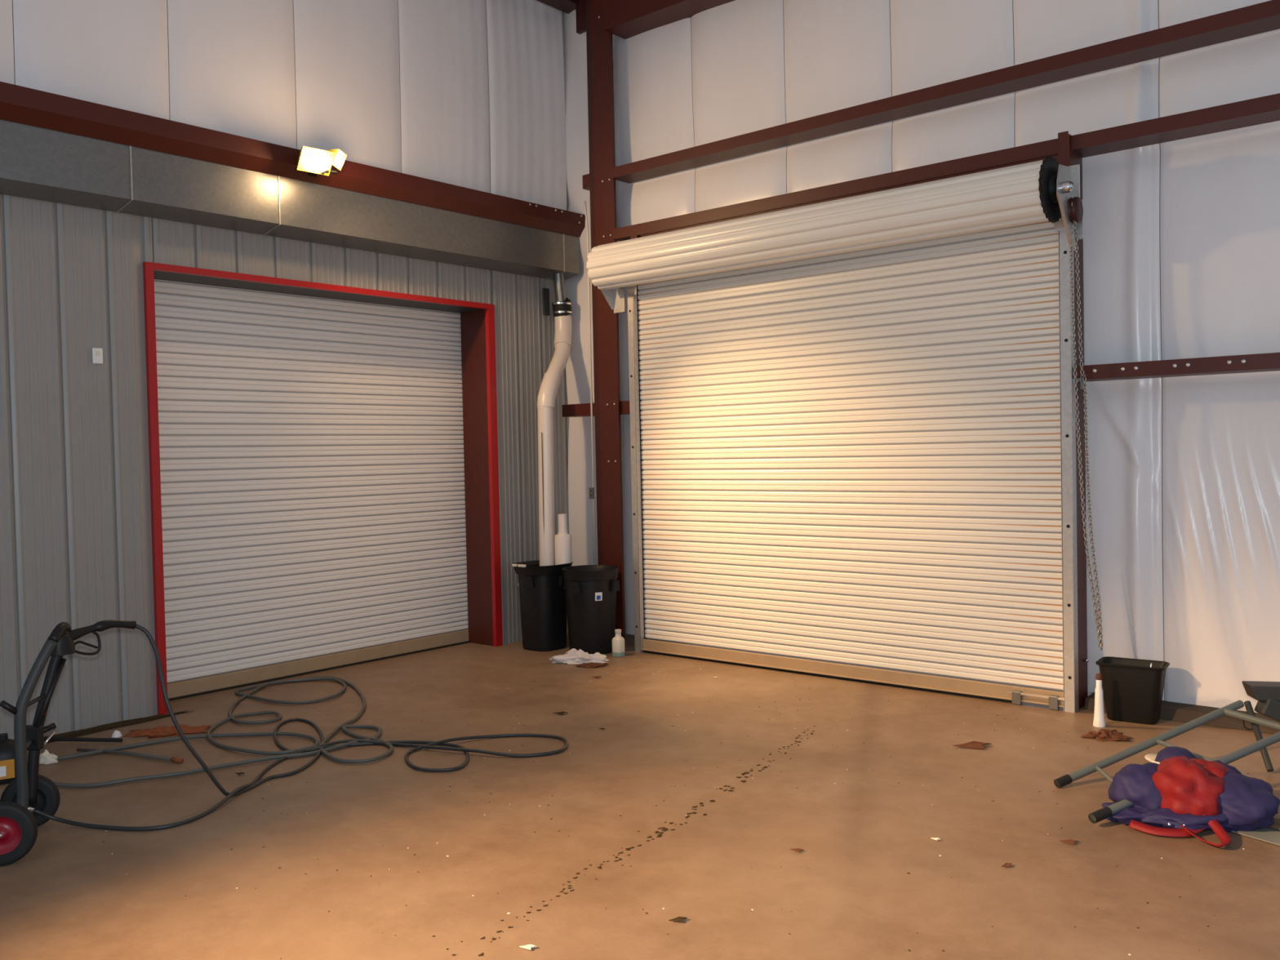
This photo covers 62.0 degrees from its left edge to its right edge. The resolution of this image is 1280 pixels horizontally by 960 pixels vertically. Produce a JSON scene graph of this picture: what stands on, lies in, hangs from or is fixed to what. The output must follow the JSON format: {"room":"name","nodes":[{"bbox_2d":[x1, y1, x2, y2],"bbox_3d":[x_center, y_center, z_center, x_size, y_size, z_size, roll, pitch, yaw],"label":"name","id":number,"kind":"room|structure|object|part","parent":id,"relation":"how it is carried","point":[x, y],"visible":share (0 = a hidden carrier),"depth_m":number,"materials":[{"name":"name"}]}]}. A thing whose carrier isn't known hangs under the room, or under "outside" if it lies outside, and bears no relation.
{"room":"warehouse interior","nodes":[
{"label":"warehouse interior","id":0,"kind":"room"},
{"bbox_2d":[0,0,569,739],"bbox_3d":[-4.851,-1.534,5.296,0.232,6.400,13.100,0,2,40],"label":"wall","id":1,"kind":"structure","parent":0,"point":[470,94],"depth_m":7.20,"materials":[{"name":"grey metal"}]},
{"bbox_2d":[0,0,14,84],"bbox_3d":[-4.101,-3.475,6.050,0.056,2.590,0.951,0,2,40],"label":"wall panel","id":2,"kind":"object","parent":1,"relation":"on","point":[6,47],"depth_m":6.41,"materials":[{"name":"white plastic"}]},
{"bbox_3d":[-3.949,-0.190,6.403,0.036,3.620,0.304,0,2,40],"label":"metal panel","id":3,"kind":"part","parent":1,"relation":"part of","materials":[{"name":"grey metal"}]},
{"bbox_3d":[-3.752,-0.200,6.635,0.036,3.620,0.304,0,2,40],"label":"metal panel","id":4,"kind":"part","parent":1,"relation":"part of","materials":[{"name":"grey metal"}]},
{"bbox_3d":[-3.556,-0.210,6.866,0.036,3.620,0.304,0,2,40],"label":"metal panel","id":5,"kind":"part","parent":1,"relation":"part of","materials":[{"name":"grey metal"}]},
{"bbox_2d":[13,0,169,119],"bbox_3d":[-3.484,-3.506,6.778,0.054,2.590,0.951,0,2,40],"label":"wall panel","id":6,"kind":"object","parent":1,"relation":"on","point":[112,53],"depth_m":6.79,"materials":[{"name":"white plastic"}]},
{"bbox_2d":[92,347,102,364],"bbox_3d":[-3.504,-0.802,6.888,0.018,0.100,0.064,0,2,40],"label":"power socket","id":7,"kind":"object","parent":1,"relation":"attached to","point":[97,353],"visible":1,"depth_m":6.88,"materials":[{"name":"white plastic"}]},
{"bbox_3d":[-3.379,-0.220,7.074,0.036,3.620,0.242,0,2,40],"label":"metal panel","id":8,"kind":"part","parent":1,"relation":"part of","materials":[{"name":"grey metal"}]},
{"bbox_3d":[-3.313,-1.746,7.150,0.036,0.575,0.062,0,2,40],"label":"metal panel","id":9,"kind":"part","parent":1,"relation":"part of","materials":[{"name":"grey metal"}]},
{"bbox_3d":[-3.195,-1.752,7.289,0.036,0.575,0.304,0,2,40],"label":"metal panel","id":10,"kind":"part","parent":1,"relation":"part of","materials":[{"name":"grey metal"}]},
{"bbox_3d":[-2.999,-1.762,7.521,0.036,0.575,0.304,0,2,40],"label":"metal panel","id":11,"kind":"part","parent":1,"relation":"part of","materials":[{"name":"grey metal"}]},
{"bbox_2d":[167,0,296,148],"bbox_3d":[-2.868,-3.538,7.506,0.060,2.590,0.951,0,2,40],"label":"wall panel","id":12,"kind":"object","parent":1,"relation":"on","point":[231,70],"depth_m":7.50,"materials":[{"name":"white plastic"}]},
{"bbox_3d":[-2.802,-1.772,7.752,0.036,0.575,0.304,0,2,40],"label":"metal panel","id":13,"kind":"part","parent":1,"relation":"part of","materials":[{"name":"grey metal"}]},
{"bbox_2d":[0,119,579,279],"bbox_3d":[-4.668,-1.905,5.324,0.235,0.452,12.399,0,2,40],"label":"air duct","id":14,"kind":"object","parent":1,"relation":"attached to","point":[38,163],"visible":0.96,"depth_m":7.49,"materials":[{"name":"grey metal"}]},
{"bbox_2d":[537,273,572,565],"bbox_3d":[-0.772,-0.544,9.719,0.194,2.787,0.714,-1,2,16],"label":"downpipe","id":15,"kind":"object","parent":14,"relation":"attached to","point":[562,308],"visible":0.99,"depth_m":9.43,"materials":[{"name":"white plastic"}]},
{"bbox_3d":[-0.747,-1.788,9.921,0.100,0.312,0.134,0,2,40],"label":"metal spout","id":16,"kind":"part","parent":15,"relation":"part of","materials":[{"name":"silver metal"}]},
{"bbox_3d":[-2.606,-1.782,7.983,0.036,0.575,0.304,0,2,40],"label":"metal panel","id":17,"kind":"part","parent":1,"relation":"part of","materials":[{"name":"grey metal"}]},
{"bbox_2d":[0,81,585,237],"bbox_3d":[-4.616,-2.166,5.292,0.276,0.197,12.440,0,2,40],"label":"steel girt","id":18,"kind":"object","parent":1,"relation":"attached to","point":[18,104],"visible":0.98,"depth_m":7.34,"materials":[{"name":"red metal"}]},
{"bbox_2d":[297,146,346,177],"bbox_3d":[-2.293,-2.283,7.657,0.245,0.184,0.410,0,2,40],"label":"work light","id":19,"kind":"object","parent":18,"relation":"attached to","point":[313,161],"visible":1,"depth_m":7.58,"materials":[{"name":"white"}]},
{"bbox_3d":[-2.295,-2.261,7.557,0.094,0.140,0.236,0,2,40],"label":"lamp glass","id":20,"kind":"part","parent":19,"relation":"part of","materials":[{"name":"beige glass"}]},
{"bbox_3d":[-2.174,-2.317,7.715,0.051,0.105,0.163,-1,1,2],"label":"lamp glass","id":21,"kind":"part","parent":19,"relation":"part of","materials":[{"name":"beige glass"}]},
{"bbox_2d":[154,279,470,701],"bbox_3d":[-2.559,-0.116,8.616,0.130,3.300,3.400,0,2,40],"label":"door","id":22,"kind":"structure","parent":1,"relation":"in","point":[312,461],"depth_m":8.46,"materials":[{"name":"grey metal"}]},
{"bbox_2d":[142,261,502,714],"bbox_3d":[-2.411,0.013,8.456,0.382,3.045,3.102,0,2,40],"label":"trim","id":23,"kind":"structure","parent":1,"relation":"attached to","point":[477,319],"depth_m":9.47,"materials":[{"name":"red paint"}]},
{"bbox_3d":[-2.410,-1.792,8.214,0.036,0.575,0.304,0,2,40],"label":"metal panel","id":24,"kind":"part","parent":1,"relation":"part of","materials":[{"name":"grey metal"}]},
{"bbox_2d":[293,0,401,173],"bbox_3d":[-2.249,-3.570,8.234,0.061,2.590,0.951,0,2,40],"label":"wall panel","id":25,"kind":"object","parent":1,"relation":"on","point":[347,83],"depth_m":8.22,"materials":[{"name":"white plastic"}]},
{"bbox_3d":[-2.213,-1.802,8.445,0.036,0.575,0.304,0,2,40],"label":"metal panel","id":26,"kind":"part","parent":1,"relation":"part of","materials":[{"name":"grey metal"}]},
{"bbox_3d":[-2.017,-1.812,8.677,0.036,0.575,0.304,0,2,40],"label":"metal panel","id":27,"kind":"part","parent":1,"relation":"part of","materials":[{"name":"grey metal"}]},
{"bbox_3d":[-1.821,-1.822,8.908,0.036,0.575,0.304,0,2,40],"label":"metal panel","id":28,"kind":"part","parent":1,"relation":"part of","materials":[{"name":"grey metal"}]},
{"bbox_2d":[397,0,490,193],"bbox_3d":[-1.631,-3.601,8.961,0.058,2.590,0.951,0,2,40],"label":"blanket","id":29,"kind":"object","parent":1,"relation":"on","point":[444,132],"depth_m":8.93,"materials":[{"name":"white plastic"}]},
{"bbox_3d":[-1.624,-1.832,9.139,0.036,0.575,0.304,0,2,40],"label":"metal panel","id":30,"kind":"part","parent":1,"relation":"part of","materials":[{"name":"grey metal"}]},
{"bbox_3d":[-1.428,-1.842,9.370,0.036,0.575,0.304,0,2,40],"label":"metal panel","id":31,"kind":"part","parent":1,"relation":"part of","materials":[{"name":"grey metal"}]},
{"bbox_3d":[-1.330,-1.847,9.490,0.030,0.575,0.005,0,2,40],"label":"metal panel","id":32,"kind":"part","parent":1,"relation":"part of","materials":[{"name":"grey metal"}]},
{"bbox_3d":[-1.198,-0.331,9.642,0.036,3.620,0.298,0,2,40],"label":"metal panel","id":33,"kind":"part","parent":1,"relation":"part of","materials":[{"name":"grey metal"}]},
{"bbox_2d":[485,0,566,210],"bbox_3d":[-1.008,-3.633,9.687,0.061,2.590,0.955,0,2,40],"label":"blanket","id":34,"kind":"object","parent":1,"relation":"on","point":[524,40],"depth_m":9.65,"materials":[{"name":"white plastic"}]},
{"bbox_3d":[-1.003,-0.341,9.871,0.036,3.620,0.304,0,2,40],"label":"metal panel","id":35,"kind":"part","parent":1,"relation":"part of","materials":[{"name":"grey metal"}]},
{"bbox_2d":[542,288,550,315],"bbox_3d":[-0.875,-1.661,9.941,0.020,0.250,0.070,0,2,40],"label":"bracket","id":36,"kind":"object","parent":1,"relation":"attached to","point":[546,311],"visible":1,"depth_m":9.93,"materials":[{"name":"black metal"}]},
{"bbox_3d":[-0.807,-0.351,10.102,0.036,3.620,0.304,0,2,40],"label":"metal panel","id":37,"kind":"part","parent":1,"relation":"part of","materials":[{"name":"grey metal"}]},
{"bbox_2d":[537,0,586,34],"bbox_3d":[-1.619,-4.364,8.677,0.340,0.550,3.620,0,2,40],"label":"beam","id":38,"kind":"structure","parent":1,"relation":"attached to","point":[567,6],"depth_m":9.83,"materials":[{"name":"red metal"}]},
{"bbox_3d":[-0.457,-4.420,9.906,0.160,0.550,0.240,0,2,40],"label":"knee plate","id":39,"kind":"part","parent":38,"relation":"part of","materials":[{"name":"red metal"}]},
{"bbox_3d":[-0.689,-0.357,10.241,0.036,3.620,0.059,0,2,40],"label":"metal panel","id":40,"kind":"part","parent":1,"relation":"part of","materials":[{"name":"grey metal"}]},
{"bbox_2d":[612,651,625,657],"bbox_3d":[-0.180,1.457,8.947,0.095,0.035,0.095,0,2,40],"label":"liquid","id":41,"kind":"object","parent":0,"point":[617,654],"depth_m":8.91,"materials":[{"name":"green liquid"}]},
{"bbox_2d":[0,631,1279,959],"bbox_3d":[-0.297,1.748,1.340,13.900,0.150,13.750,0,2,40],"label":"floor","id":42,"kind":"structure","parent":0,"point":[850,894],"depth_m":4.75,"materials":[{"name":"concrete"}]},
{"bbox_2d":[0,622,71,866],"bbox_3d":[-2.990,1.161,4.720,0.799,0.977,0.582,-2,2,-17],"label":"washer","id":43,"kind":"object","parent":42,"relation":"on","point":[30,790],"visible":0.94,"depth_m":4.76,"materials":[{"name":"black metal"}]},
{"bbox_2d":[0,733,16,785],"bbox_3d":[-3.447,1.501,5.770,0.190,0.250,0.194,-2,2,-31],"label":"engine","id":44,"kind":"object","parent":43,"relation":"part of","point":[7,764],"visible":0.79,"depth_m":5.71,"materials":[{"name":"black plastic"}]},
{"bbox_2d":[0,765,6,777],"bbox_3d":[-3.406,1.555,5.682,0.045,0.055,0.001,-2,2,-31],"label":"print","id":45,"kind":"object","parent":44,"relation":"attached to","point":[2,769],"depth_m":5.69},
{"bbox_2d":[33,620,136,727],"bbox_3d":[-2.642,0.890,5.042,0.115,0.447,0.516,0,2,31],"label":"gun","id":46,"kind":"object","parent":43,"relation":"attached to","point":[66,645],"visible":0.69,"depth_m":4.96,"materials":[{"name":"black plastic"}]},
{"bbox_3d":[-2.590,0.718,5.107,0.056,0.084,0.342,0,2,40],"label":"gun handle","id":47,"kind":"part","parent":46,"relation":"part of","materials":[{"name":"black plastic"}]},
{"bbox_2d":[39,749,58,764],"bbox_3d":[-3.390,1.578,6.087,0.129,0.074,0.075,-1,1,-6],"label":"paper scrap","id":48,"kind":"object","parent":42,"relation":"on","point":[46,757],"visible":0.91,"depth_m":6.07,"materials":[{"name":"white paper"}]},
{"bbox_2d":[44,737,122,742],"bbox_3d":[-3.395,1.573,6.458,0.496,0.054,0.024,-1,1,-5],"label":"rod","id":49,"kind":"object","parent":42,"relation":"on","point":[52,739],"visible":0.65,"depth_m":6.45,"materials":[{"name":"black"}]},
{"bbox_2d":[111,729,122,737],"bbox_3d":[-3.260,1.578,6.639,0.058,0.041,0.058,0,2,40],"label":"lump","id":50,"kind":"object","parent":42,"relation":"on","point":[117,733],"visible":1,"depth_m":6.62,"materials":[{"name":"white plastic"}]},
{"bbox_2d":[44,709,191,742],"bbox_3d":[-3.598,1.593,6.657,0.143,0.023,1.689,0,2,40],"label":"ridge","id":51,"kind":"object","parent":42,"relation":"on","point":[109,726],"visible":0.68,"depth_m":6.84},
{"bbox_2d":[76,747,183,763],"bbox_3d":[-2.951,1.589,6.180,0.788,0.028,0.060,-1,2,21],"label":"rod","id":52,"kind":"object","parent":42,"relation":"on","point":[173,758],"visible":1,"depth_m":6.17,"materials":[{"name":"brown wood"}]},
{"bbox_2d":[123,724,211,739],"bbox_3d":[-2.972,1.579,6.721,0.536,0.021,0.305,-1,1,-11],"label":"rag","id":53,"kind":"object","parent":42,"relation":"on","point":[159,731],"visible":0.91,"depth_m":6.70,"materials":[{"name":"fabric"}]},
{"bbox_2d":[53,675,393,787],"bbox_3d":[-2.676,1.567,6.830,1.869,0.031,2.512,-2,2,-21],"label":"garden hose","id":54,"kind":"object","parent":42,"relation":"on","point":[278,754],"visible":0.98,"depth_m":6.43,"materials":[{"name":"black rubber"}]},
{"bbox_2d":[32,623,568,831],"bbox_3d":[-1.602,1.133,5.689,2.013,0.916,2.068,-1,2,16],"label":"hose","id":55,"kind":"object","parent":42,"relation":"on","point":[429,744],"visible":1,"depth_m":5.79,"materials":[{"name":"black rubber"}]},
{"bbox_2d":[519,944,536,949],"bbox_3d":[-0.385,1.606,3.671,0.055,0.007,0.027,0,2,27],"label":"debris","id":56,"kind":"object","parent":42,"relation":"on","point":[528,946],"visible":1,"depth_m":3.67,"materials":[{"name":"white paper"}]},
{"bbox_2d":[511,560,573,651],"bbox_3d":[-0.851,1.101,9.384,0.470,0.757,0.480,0,2,40],"label":"waste bin","id":57,"kind":"object","parent":42,"relation":"on","point":[542,594],"visible":0.97,"depth_m":9.23,"materials":[{"name":"black plastic"}]},
{"bbox_3d":[-0.956,0.881,9.200,0.100,0.090,0.030,0,2,30],"label":"handle","id":58,"kind":"part","parent":57,"relation":"part of","materials":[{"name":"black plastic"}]},
{"bbox_3d":[-0.670,0.873,9.281,0.030,0.090,0.100,0,2,29],"label":"handle","id":59,"kind":"part","parent":57,"relation":"part of","materials":[{"name":"black plastic"}]},
{"bbox_2d":[554,513,572,566],"bbox_3d":[-0.676,0.588,9.389,0.150,0.575,0.150,0,2,40],"label":"pipe offcut","id":60,"kind":"object","parent":57,"relation":"in","point":[562,540],"visible":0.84,"depth_m":9.34,"materials":[{"name":"white plastic"}]},
{"bbox_2d":[553,711,567,714],"bbox_3d":[-0.518,1.523,6.980,0.092,0.010,0.045,0,2,27],"label":"fallen leaf","id":61,"kind":"object","parent":42,"relation":"on","point":[562,712],"visible":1,"depth_m":6.97,"materials":[{"name":"brown plant"}]},
{"bbox_2d":[548,648,608,664],"bbox_3d":[-0.502,1.434,8.717,0.507,0.107,0.191,-1,1,-1],"label":"rag","id":62,"kind":"object","parent":42,"relation":"on","point":[574,656],"visible":0.99,"depth_m":8.67,"materials":[{"name":"white fabric"}]},
{"bbox_2d":[561,564,619,654],"bbox_3d":[-0.419,1.116,9.175,0.489,0.720,0.489,-2,2,-16],"label":"waste bin","id":63,"kind":"object","parent":42,"relation":"on","point":[590,590],"visible":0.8,"depth_m":8.99,"materials":[{"name":"black plastic"}]},
{"bbox_3d":[-0.544,0.909,8.957,0.100,0.090,0.030,0,2,30],"label":"handle","id":64,"kind":"part","parent":63,"relation":"part of","materials":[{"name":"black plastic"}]},
{"bbox_3d":[-0.210,0.899,9.051,0.030,0.090,0.100,0,2,29],"label":"handle","id":65,"kind":"part","parent":63,"relation":"part of","materials":[{"name":"black plastic"}]},
{"bbox_2d":[574,662,608,667],"bbox_3d":[-0.392,1.474,8.524,0.281,0.032,0.146,-1,1,0],"label":"leaf litter","id":66,"kind":"object","parent":42,"relation":"on","point":[591,664],"visible":1,"depth_m":8.51,"materials":[{"name":"brown plant"}]},
{"bbox_2d":[585,0,625,646],"bbox_3d":[-0.286,-1.734,9.399,0.290,6.400,0.128,0,2,40],"label":"steel column","id":67,"kind":"structure","parent":42,"relation":"on","point":[600,79],"depth_m":9.35,"materials":[{"name":"red metal"}]},
{"bbox_2d":[582,173,589,190],"bbox_3d":[-0.359,-2.667,9.544,0.220,0.120,0.220,0,2,40],"label":"steel girt","id":68,"kind":"object","parent":67,"relation":"attached to","point":[585,177],"visible":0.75,"depth_m":9.51,"materials":[{"name":"brown metal"}]},
{"bbox_2d":[583,200,595,564],"bbox_3d":[-0.454,-0.809,9.501,0.043,3.352,0.085,-2,2,-26],"label":"conduit","id":69,"kind":"object","parent":67,"relation":"attached to","point":[591,489],"visible":0.98,"depth_m":9.48,"materials":[{"name":"white plastic"}]},
{"bbox_2d":[561,400,630,417],"bbox_3d":[-0.287,-0.637,9.545,0.970,0.110,0.180,0,2,40],"label":"steel girt","id":70,"kind":"object","parent":67,"relation":"attached to","point":[581,410],"visible":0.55,"depth_m":9.63,"materials":[{"name":"brown metal"}]},
{"bbox_2d":[603,0,734,39],"bbox_3d":[4.175,-3.996,5.531,11.515,0.270,0.300,0,2,40],"label":"beam","id":71,"kind":"structure","parent":67,"relation":"attached to","point":[624,19],"depth_m":8.93,"materials":[{"name":"red metal"}]},
{"bbox_2d":[612,629,625,657],"bbox_3d":[-0.181,1.366,8.944,0.095,0.222,0.095,0,2,40],"label":"plastic bottle","id":72,"kind":"object","parent":42,"relation":"on","point":[618,642],"visible":1,"depth_m":8.91,"materials":[{"name":"beige plastic"}]},
{"bbox_2d":[451,725,815,955],"bbox_3d":[0.269,1.564,5.063,0.161,0.003,3.389,0,2,31],"label":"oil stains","id":73,"kind":"object","parent":42,"relation":"on","point":[660,835],"visible":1,"depth_m":4.76,"materials":[{"name":"black liquid"}]},
{"bbox_2d":[630,235,649,639],"bbox_3d":[0.020,-0.303,9.108,0.075,3.540,0.110,0,2,40],"label":"post","id":74,"kind":"object","parent":42,"relation":"on","point":[633,236],"visible":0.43,"depth_m":9.10,"materials":[{"name":"grey metal"}]},
{"bbox_2d":[102,651,1248,959],"bbox_3d":[0.059,1.554,5.659,5.935,0.003,4.754,0,2,40],"label":"floor grit","id":75,"kind":"structure","parent":42,"relation":"on","point":[550,651],"depth_m":4.79,"materials":[{"name":"brown soil"}]},
{"bbox_2d":[668,916,687,921],"bbox_3d":[0.138,1.590,3.862,0.064,0.008,0.032,-1,1,10],"label":"fallen leaf","id":76,"kind":"object","parent":42,"relation":"on","point":[678,918],"visible":1,"depth_m":3.86,"materials":[{"name":"brown plant"}]},
{"bbox_2d":[789,848,804,852],"bbox_3d":[0.664,1.563,4.509,0.055,0.007,0.027,0,2,38],"label":"fallen leaf","id":77,"kind":"object","parent":42,"relation":"on","point":[795,849],"visible":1,"depth_m":4.51,"materials":[{"name":"brown plant"}]},
{"bbox_2d":[952,741,991,748],"bbox_3d":[1.877,1.493,6.026,0.211,0.020,0.104,-1,2,18],"label":"fallen leaf","id":78,"kind":"object","parent":42,"relation":"on","point":[973,744],"visible":1,"depth_m":6.01,"materials":[{"name":"brown plant"}]},
{"bbox_2d":[1001,862,1012,866],"bbox_3d":[1.477,1.551,4.297,0.055,0.007,0.027,-1,1,-7],"label":"fallen leaf","id":79,"kind":"object","parent":42,"relation":"on","point":[1006,864],"visible":1,"depth_m":4.29,"materials":[{"name":"brown plant"}]},
{"bbox_2d":[1059,839,1079,844],"bbox_3d":[1.828,1.537,4.539,0.073,0.009,0.036,0,2,33],"label":"fallen leaf","id":80,"kind":"object","parent":42,"relation":"on","point":[1068,841],"visible":1,"depth_m":4.54,"materials":[{"name":"brown plant"}]},
{"bbox_2d":[1057,131,1088,709],"bbox_3d":[2.789,-0.363,6.826,0.100,3.660,0.240,0,2,40],"label":"post","id":81,"kind":"object","parent":42,"relation":"on","point":[1066,157],"visible":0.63,"depth_m":6.85,"materials":[{"name":"red metal"}]},
{"bbox_2d":[586,155,1084,712],"bbox_3d":[1.173,-0.254,7.800,3.945,3.460,0.453,0,2,40],"label":"door","id":82,"kind":"structure","parent":81,"relation":"attached to","point":[858,415],"depth_m":7.62,"materials":[{"name":"grey metal"}]},
{"bbox_3d":[2.732,-1.620,6.636,0.057,0.245,0.010,0,2,40],"label":"hoist guard plate","id":83,"kind":"part","parent":82,"relation":"part of","materials":[{"name":"grey metal"}]},
{"bbox_2d":[1069,201,1103,649],"bbox_3d":[2.749,-0.329,6.582,0.161,2.750,0.116,-1,1,9],"label":"chain","id":84,"kind":"object","parent":82,"relation":"hanging from","point":[1100,631],"visible":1,"depth_m":6.60,"materials":[{"name":"silver metal"}]},
{"bbox_2d":[1093,673,1106,727],"bbox_3d":[2.759,1.321,6.405,0.072,0.318,0.072,0,2,40],"label":"plastic bottle","id":85,"kind":"object","parent":42,"relation":"on","point":[1099,721],"visible":1,"depth_m":6.39,"materials":[{"name":"white plastic"}]},
{"bbox_2d":[1080,728,1133,741],"bbox_3d":[2.686,1.457,6.137,0.290,0.059,0.156,-1,2,17],"label":"clump","id":86,"kind":"object","parent":42,"relation":"on","point":[1103,735],"visible":1,"depth_m":6.11,"materials":[{"name":"brown fabric"}]},
{"bbox_2d":[1095,656,1169,724],"bbox_3d":[3.024,1.293,6.540,0.392,0.355,0.244,0,2,35],"label":"bin","id":87,"kind":"object","parent":42,"relation":"on","point":[1133,689],"visible":1,"depth_m":6.46,"materials":[{"name":"black plastic"}]},
{"bbox_2d":[1053,680,1279,823],"bbox_3d":[2.776,1.309,5.330,1.960,0.395,0.530,-2,2,-25],"label":"wheelbarrow","id":88,"kind":"object","parent":42,"relation":"on","point":[1267,694],"visible":0.91,"depth_m":5.44,"materials":[{"name":"grey metal"}]},
{"bbox_3d":[2.628,1.345,5.468,1.221,0.317,0.040,-2,2,-20],"label":"rail","id":89,"kind":"part","parent":88,"relation":"part of","materials":[{"name":"grey metal"}]},
{"bbox_3d":[2.728,1.343,5.041,1.626,0.294,0.040,-2,2,-25],"label":"rail","id":90,"kind":"part","parent":88,"relation":"part of","materials":[{"name":"grey metal"}]},
{"bbox_3d":[3.223,1.332,5.553,0.032,0.303,0.314,-1,1,9],"label":"leg","id":91,"kind":"part","parent":88,"relation":"part of","materials":[{"name":"grey metal"}]},
{"bbox_2d":[1241,680,1279,701],"bbox_3d":[3.458,1.128,5.692,0.405,0.080,0.140,-1,1,9],"label":"tray","id":92,"kind":"object","parent":88,"relation":"on","point":[1259,691],"depth_m":5.65,"materials":[{"name":"black plastic"}]},
{"bbox_2d":[1102,746,1279,848],"bbox_3d":[2.511,1.399,4.816,0.764,0.311,0.676,-3,2,-44],"label":"backpack","id":93,"kind":"object","parent":42,"relation":"on","point":[1181,794],"depth_m":4.65,"materials":[{"name":"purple fabric"}]},
{"bbox_3d":[2.549,1.328,5.108,0.226,0.098,0.210,-1,1,12],"label":"cap","id":94,"kind":"part","parent":93,"relation":"part of","materials":[{"name":"blue fabric"}]},
{"bbox_3d":[2.455,1.401,4.771,0.331,0.313,0.377,-1,1,5],"label":"panel","id":95,"kind":"part","parent":93,"relation":"part of","materials":[{"name":"red fabric"}]},
{"bbox_3d":[2.559,1.362,4.823,0.255,0.186,0.260,-1,1,5],"label":"panel","id":96,"kind":"part","parent":93,"relation":"part of","materials":[{"name":"red fabric"}]},
{"bbox_2d":[1231,826,1279,845],"bbox_3d":[2.720,1.518,4.629,0.280,0.004,0.600,-2,2,-32],"label":"plastic sheet","id":97,"kind":"object","parent":42,"relation":"on","point":[1271,835],"visible":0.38,"depth_m":4.57,"materials":[{"name":"grey plastic"}]},
{"bbox_2d":[1269,817,1279,830],"bbox_3d":[2.784,1.496,4.627,0.090,0.020,0.560,-2,2,-35],"label":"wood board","id":98,"kind":"object","parent":97,"relation":"on","point":[1276,821],"visible":0.09,"depth_m":4.62,"materials":[{"name":"wood"}]},
{"bbox_2d":[561,0,1279,712],"bbox_3d":[4.018,-1.742,6.144,12.653,6.400,0.397,0,2,40],"label":"wall","id":99,"kind":"structure","parent":0,"point":[1181,241],"depth_m":6.82,"materials":[{"name":"white plastic"}]},
{"bbox_2d":[561,9,621,565],"bbox_3d":[-0.427,-1.780,9.923,0.186,6.330,0.829,-2,2,-41],"label":"blanket","id":100,"kind":"object","parent":99,"relation":"on","point":[580,506],"depth_m":10.05,"materials":[{"name":"white plastic"}]},
{"bbox_2d":[691,0,786,212],"bbox_3d":[0.811,-1.774,8.670,0.901,6.330,0.063,0,2,40],"label":"blanket","id":101,"kind":"object","parent":99,"relation":"on","point":[740,67],"depth_m":8.61,"materials":[{"name":"white plastic"}]},
{"bbox_2d":[783,0,892,193],"bbox_3d":[1.500,-1.773,8.084,0.901,6.330,0.061,0,2,40],"label":"blanket","id":102,"kind":"object","parent":99,"relation":"on","point":[837,52],"depth_m":8.03,"materials":[{"name":"white plastic"}]},
{"bbox_2d":[610,0,1279,183],"bbox_3d":[4.209,-2.646,5.560,11.500,0.090,0.240,0,2,40],"label":"steel girt","id":103,"kind":"object","parent":99,"relation":"attached to","point":[1263,17],"visible":1,"depth_m":7.11,"materials":[{"name":"brown metal"}]},
{"bbox_2d":[612,93,1279,241],"bbox_3d":[4.222,-2.029,5.576,11.500,0.275,0.240,0,2,40],"label":"steel girt","id":104,"kind":"object","parent":99,"relation":"attached to","point":[1264,109],"visible":0.54,"depth_m":6.96,"materials":[{"name":"brown metal"}]},
{"bbox_2d":[889,0,1014,172],"bbox_3d":[2.191,-1.773,7.499,0.901,6.330,0.061,0,2,40],"label":"blanket","id":105,"kind":"object","parent":99,"relation":"on","point":[933,42],"depth_m":7.46,"materials":[{"name":"white plastic"}]},
{"bbox_2d":[1013,0,1164,700],"bbox_3d":[2.871,-1.772,6.902,0.901,6.330,0.090,0,2,40],"label":"blanket","id":106,"kind":"object","parent":99,"relation":"on","point":[1123,258],"depth_m":6.79,"materials":[{"name":"white plastic"}]},
{"bbox_2d":[1073,352,1279,389],"bbox_3d":[5.715,-0.646,4.342,7.625,0.150,0.280,0,2,40],"label":"steel girt","id":107,"kind":"object","parent":99,"relation":"attached to","point":[1270,362],"visible":0.96,"depth_m":6.35,"materials":[{"name":"red metal"}]},
{"bbox_2d":[1084,692,1279,733],"bbox_3d":[5.969,1.430,4.322,8.010,0.070,0.218,0,2,40],"label":"baseboard","id":108,"kind":"structure","parent":99,"relation":"attached to","point":[1172,711],"depth_m":6.45,"materials":[{"name":"concrete"}]},
{"bbox_2d":[1158,0,1279,712],"bbox_3d":[3.568,-1.772,6.324,0.901,6.330,0.068,0,2,40],"label":"blanket","id":109,"kind":"object","parent":99,"relation":"on","point":[1219,251],"depth_m":6.42,"materials":[{"name":"white plastic"}]}
]}

